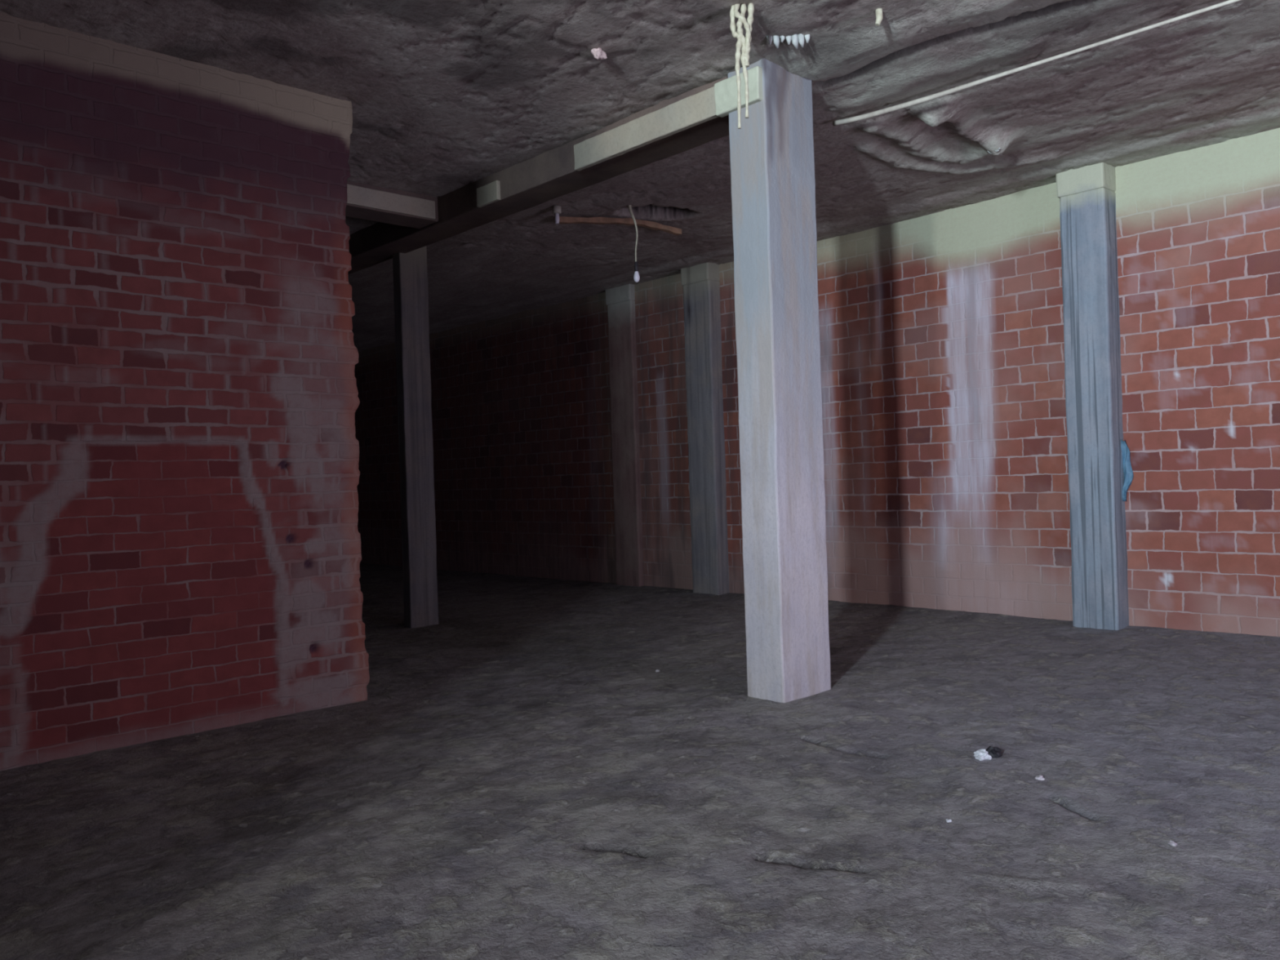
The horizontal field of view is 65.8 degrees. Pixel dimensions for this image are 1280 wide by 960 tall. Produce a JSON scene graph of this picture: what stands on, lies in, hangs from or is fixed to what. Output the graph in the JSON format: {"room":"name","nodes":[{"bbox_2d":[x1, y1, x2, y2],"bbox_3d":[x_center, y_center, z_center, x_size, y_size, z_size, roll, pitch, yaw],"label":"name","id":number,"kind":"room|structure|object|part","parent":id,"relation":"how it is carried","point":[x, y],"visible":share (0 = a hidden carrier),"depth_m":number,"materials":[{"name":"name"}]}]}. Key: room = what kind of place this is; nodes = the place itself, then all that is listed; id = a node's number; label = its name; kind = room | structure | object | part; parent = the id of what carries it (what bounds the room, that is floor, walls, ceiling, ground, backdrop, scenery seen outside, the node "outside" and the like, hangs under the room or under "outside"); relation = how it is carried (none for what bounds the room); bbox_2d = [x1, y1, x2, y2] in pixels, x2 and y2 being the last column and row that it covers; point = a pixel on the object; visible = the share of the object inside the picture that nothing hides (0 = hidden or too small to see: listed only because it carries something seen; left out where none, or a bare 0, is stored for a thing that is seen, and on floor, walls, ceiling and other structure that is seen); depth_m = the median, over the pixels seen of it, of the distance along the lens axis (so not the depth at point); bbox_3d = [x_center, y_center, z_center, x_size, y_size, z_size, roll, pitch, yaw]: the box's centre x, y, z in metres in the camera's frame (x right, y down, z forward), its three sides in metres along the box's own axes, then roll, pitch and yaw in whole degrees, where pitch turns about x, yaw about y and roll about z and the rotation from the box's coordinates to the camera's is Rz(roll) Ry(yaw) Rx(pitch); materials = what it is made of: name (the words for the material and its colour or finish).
{"room":"abandoned basement","nodes":[
{"label":"abandoned basement","id":0,"kind":"room"},
{"bbox_2d":[0,11,369,770],"bbox_3d":[-3.472,-0.509,5.774,3.911,4.440,0.227,-2,0,-43],"label":"wall","id":1,"kind":"structure","parent":0,"point":[180,554],"depth_m":6.14,"materials":[{"name":"brick"}]},
{"bbox_2d":[0,562,1279,959],"bbox_3d":[-4.485,1.781,7.818,15.340,0.350,27.200,-2,0,-43],"label":"floor","id":2,"kind":"structure","parent":0,"point":[517,776],"depth_m":4.58,"materials":[{"name":"grey concrete"}]},
{"bbox_2d":[392,245,438,627],"bbox_3d":[-2.430,-0.557,10.689,0.349,4.330,0.159,-2,0,-43],"label":"concrete pillar","id":3,"kind":"structure","parent":2,"relation":"on","point":[411,296],"depth_m":10.61,"materials":[{"name":"grey concrete"}]},
{"bbox_2d":[714,57,831,702],"bbox_3d":[0.918,-0.655,6.800,0.582,4.310,0.406,-2,0,-43],"label":"concrete pillar","id":4,"kind":"structure","parent":2,"relation":"on","point":[772,155],"depth_m":6.63,"materials":[{"name":"grey concrete"}]},
{"bbox_2d":[973,746,1001,760],"bbox_3d":[1.807,1.424,5.148,0.154,0.068,0.086,-2,0,-24],"label":"scrap","id":5,"kind":"object","parent":2,"relation":"on","point":[991,752],"visible":1,"depth_m":5.13,"materials":[{"name":"white paper"}]},
{"bbox_2d":[1035,775,1044,780],"bbox_3d":[1.933,1.435,4.765,0.044,0.027,0.044,-2,0,-43],"label":"chip","id":6,"kind":"object","parent":2,"relation":"on","point":[1037,777],"visible":1,"depth_m":4.75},
{"bbox_2d":[1167,840,1177,846],"bbox_3d":[2.096,1.430,3.889,0.040,0.019,0.029,-2,0,-43],"label":"chip","id":7,"kind":"object","parent":2,"relation":"on","point":[1173,843],"visible":1,"depth_m":3.88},
{"bbox_2d":[0,0,1279,351],"bbox_3d":[-4.630,-2.765,7.818,15.340,0.628,27.200,-2,0,-43],"label":"ceiling","id":8,"kind":"structure","parent":0,"point":[445,96],"depth_m":7.06,"materials":[{"name":"grey concrete"}]},
{"bbox_2d":[345,181,438,228],"bbox_3d":[-3.166,-2.550,8.452,3.131,0.261,0.387,-2,0,-43],"label":"ceiling beam","id":9,"kind":"structure","parent":8,"relation":"attached to","point":[368,202],"depth_m":9.10,"materials":[{"name":"grey concrete"}]},
{"bbox_2d":[347,76,728,274],"bbox_3d":[-2.053,-2.568,9.792,0.426,0.297,8.063,-2,0,-43],"label":"ceiling beam","id":10,"kind":"structure","parent":8,"relation":"attached to","point":[686,121],"depth_m":8.15,"materials":[{"name":"grey concrete"}]},
{"bbox_2d":[552,205,561,224],"bbox_3d":[-0.831,-2.650,9.889,0.090,0.170,0.088,-2,0,-43],"label":"ceiling rose","id":11,"kind":"object","parent":8,"relation":"attached to","point":[557,211],"visible":1,"depth_m":9.87,"materials":[{"name":"plastic"}]},
{"bbox_2d":[591,47,607,59],"bbox_3d":[-0.263,-2.726,6.331,0.074,0.077,0.092,-2,0,36],"label":"plaster dab","id":12,"kind":"object","parent":8,"relation":"attached to","point":[597,53],"visible":1,"depth_m":6.30,"materials":[{"name":"pink paint"}]},
{"bbox_2d":[559,216,681,235],"bbox_3d":[-0.199,-2.686,10.389,1.410,0.106,0.164,-2,0,-22],"label":"batten","id":13,"kind":"object","parent":8,"relation":"attached to","point":[562,220],"visible":0.94,"depth_m":10.33,"materials":[{"name":"brown wood"}]},
{"bbox_2d":[627,204,639,282],"bbox_3d":[-0.061,-2.386,9.874,0.098,0.828,0.062,-2,0,23],"label":"pendant bulb","id":14,"kind":"object","parent":8,"relation":"hanging from","point":[636,277],"visible":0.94,"depth_m":9.86,"materials":[{"name":"white glass"}]},
{"bbox_3d":[-0.070,-2.479,9.869,0.093,0.641,0.039,-2,0,15],"label":"cord","id":15,"kind":"part","parent":14,"relation":"part of","materials":[{"name":"white plastic"}]},
{"bbox_3d":[-0.033,-2.034,9.867,0.062,0.122,0.062,-2,0,-43],"label":"bulb glass","id":16,"kind":"part","parent":14,"relation":"part of","materials":[{"name":"white glass"}]},
{"bbox_2d":[729,2,754,128],"bbox_3d":[0.607,-2.462,5.778,0.147,0.802,0.062,-2,0,1],"label":"bundle","id":17,"kind":"object","parent":8,"relation":"hanging from","point":[743,42],"visible":0.99,"depth_m":5.78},
{"bbox_3d":[0.570,-2.461,5.788,0.072,0.802,0.042,-2,0,19],"label":"cord","id":18,"kind":"part","parent":17,"relation":"part of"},
{"bbox_3d":[0.600,-2.647,5.774,0.095,0.357,0.054,-2,0,5],"label":"cord","id":19,"kind":"part","parent":17,"relation":"part of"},
{"bbox_3d":[0.602,-2.471,5.778,0.070,0.701,0.042,-2,0,-43],"label":"cord","id":20,"kind":"part","parent":17,"relation":"part of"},
{"bbox_3d":[0.639,-2.622,5.786,0.074,0.401,0.039,-2,0,3],"label":"cord","id":21,"kind":"part","parent":17,"relation":"part of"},
{"bbox_2d":[766,33,809,48],"bbox_3d":[0.934,-2.762,6.223,0.276,0.089,0.058,-2,0,3],"label":"drip","id":22,"kind":"object","parent":8,"relation":"attached to","point":[796,38],"visible":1,"depth_m":6.21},
{"bbox_2d":[875,8,883,26],"bbox_3d":[1.423,-2.768,5.887,0.045,0.122,0.046,-2,0,-43],"label":"stub","id":23,"kind":"object","parent":8,"relation":"attached to","point":[879,16],"visible":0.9,"depth_m":5.87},
{"bbox_2d":[832,0,1241,125],"bbox_3d":[3.323,-2.808,5.964,4.990,0.066,0.061,-2,0,43],"label":"conduit","id":24,"kind":"object","parent":8,"relation":"attached to","point":[953,90],"visible":1,"depth_m":6.70,"materials":[{"name":"plastic"}]},
{"bbox_2d":[354,127,1279,636],"bbox_3d":[0.968,-0.654,12.887,0.235,4.445,26.775,-2,0,-43],"label":"wall","id":25,"kind":"structure","parent":0,"point":[945,447],"depth_m":10.31,"materials":[{"name":"red brick"}]},
{"bbox_2d":[604,284,644,586],"bbox_3d":[-0.212,-0.614,13.934,0.130,4.300,0.533,-2,0,-43],"label":"pilaster","id":26,"kind":"object","parent":25,"relation":"attached to","point":[620,300],"visible":0.92,"depth_m":13.85,"materials":[{"name":"grey concrete"}]},
{"bbox_2d":[680,262,729,595],"bbox_3d":[0.842,-0.647,12.728,0.252,4.300,0.488,-2,0,-43],"label":"pilaster","id":27,"kind":"object","parent":25,"relation":"attached to","point":[700,283],"visible":0.87,"depth_m":12.59,"materials":[{"name":"concrete"}]},
{"bbox_2d":[1055,162,1128,630],"bbox_3d":[4.188,-0.754,9.143,0.312,4.300,0.438,-2,0,-43],"label":"pilaster","id":28,"kind":"object","parent":25,"relation":"attached to","point":[1086,194],"visible":0.91,"depth_m":9.02,"materials":[{"name":"blue concrete"}]},
{"bbox_2d":[1120,440,1133,501],"bbox_3d":[4.447,-0.088,9.017,0.080,0.569,0.092,-2,0,-43],"label":"scrap","id":29,"kind":"object","parent":28,"relation":"attached to","point":[1125,451],"visible":1,"depth_m":9.02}
]}

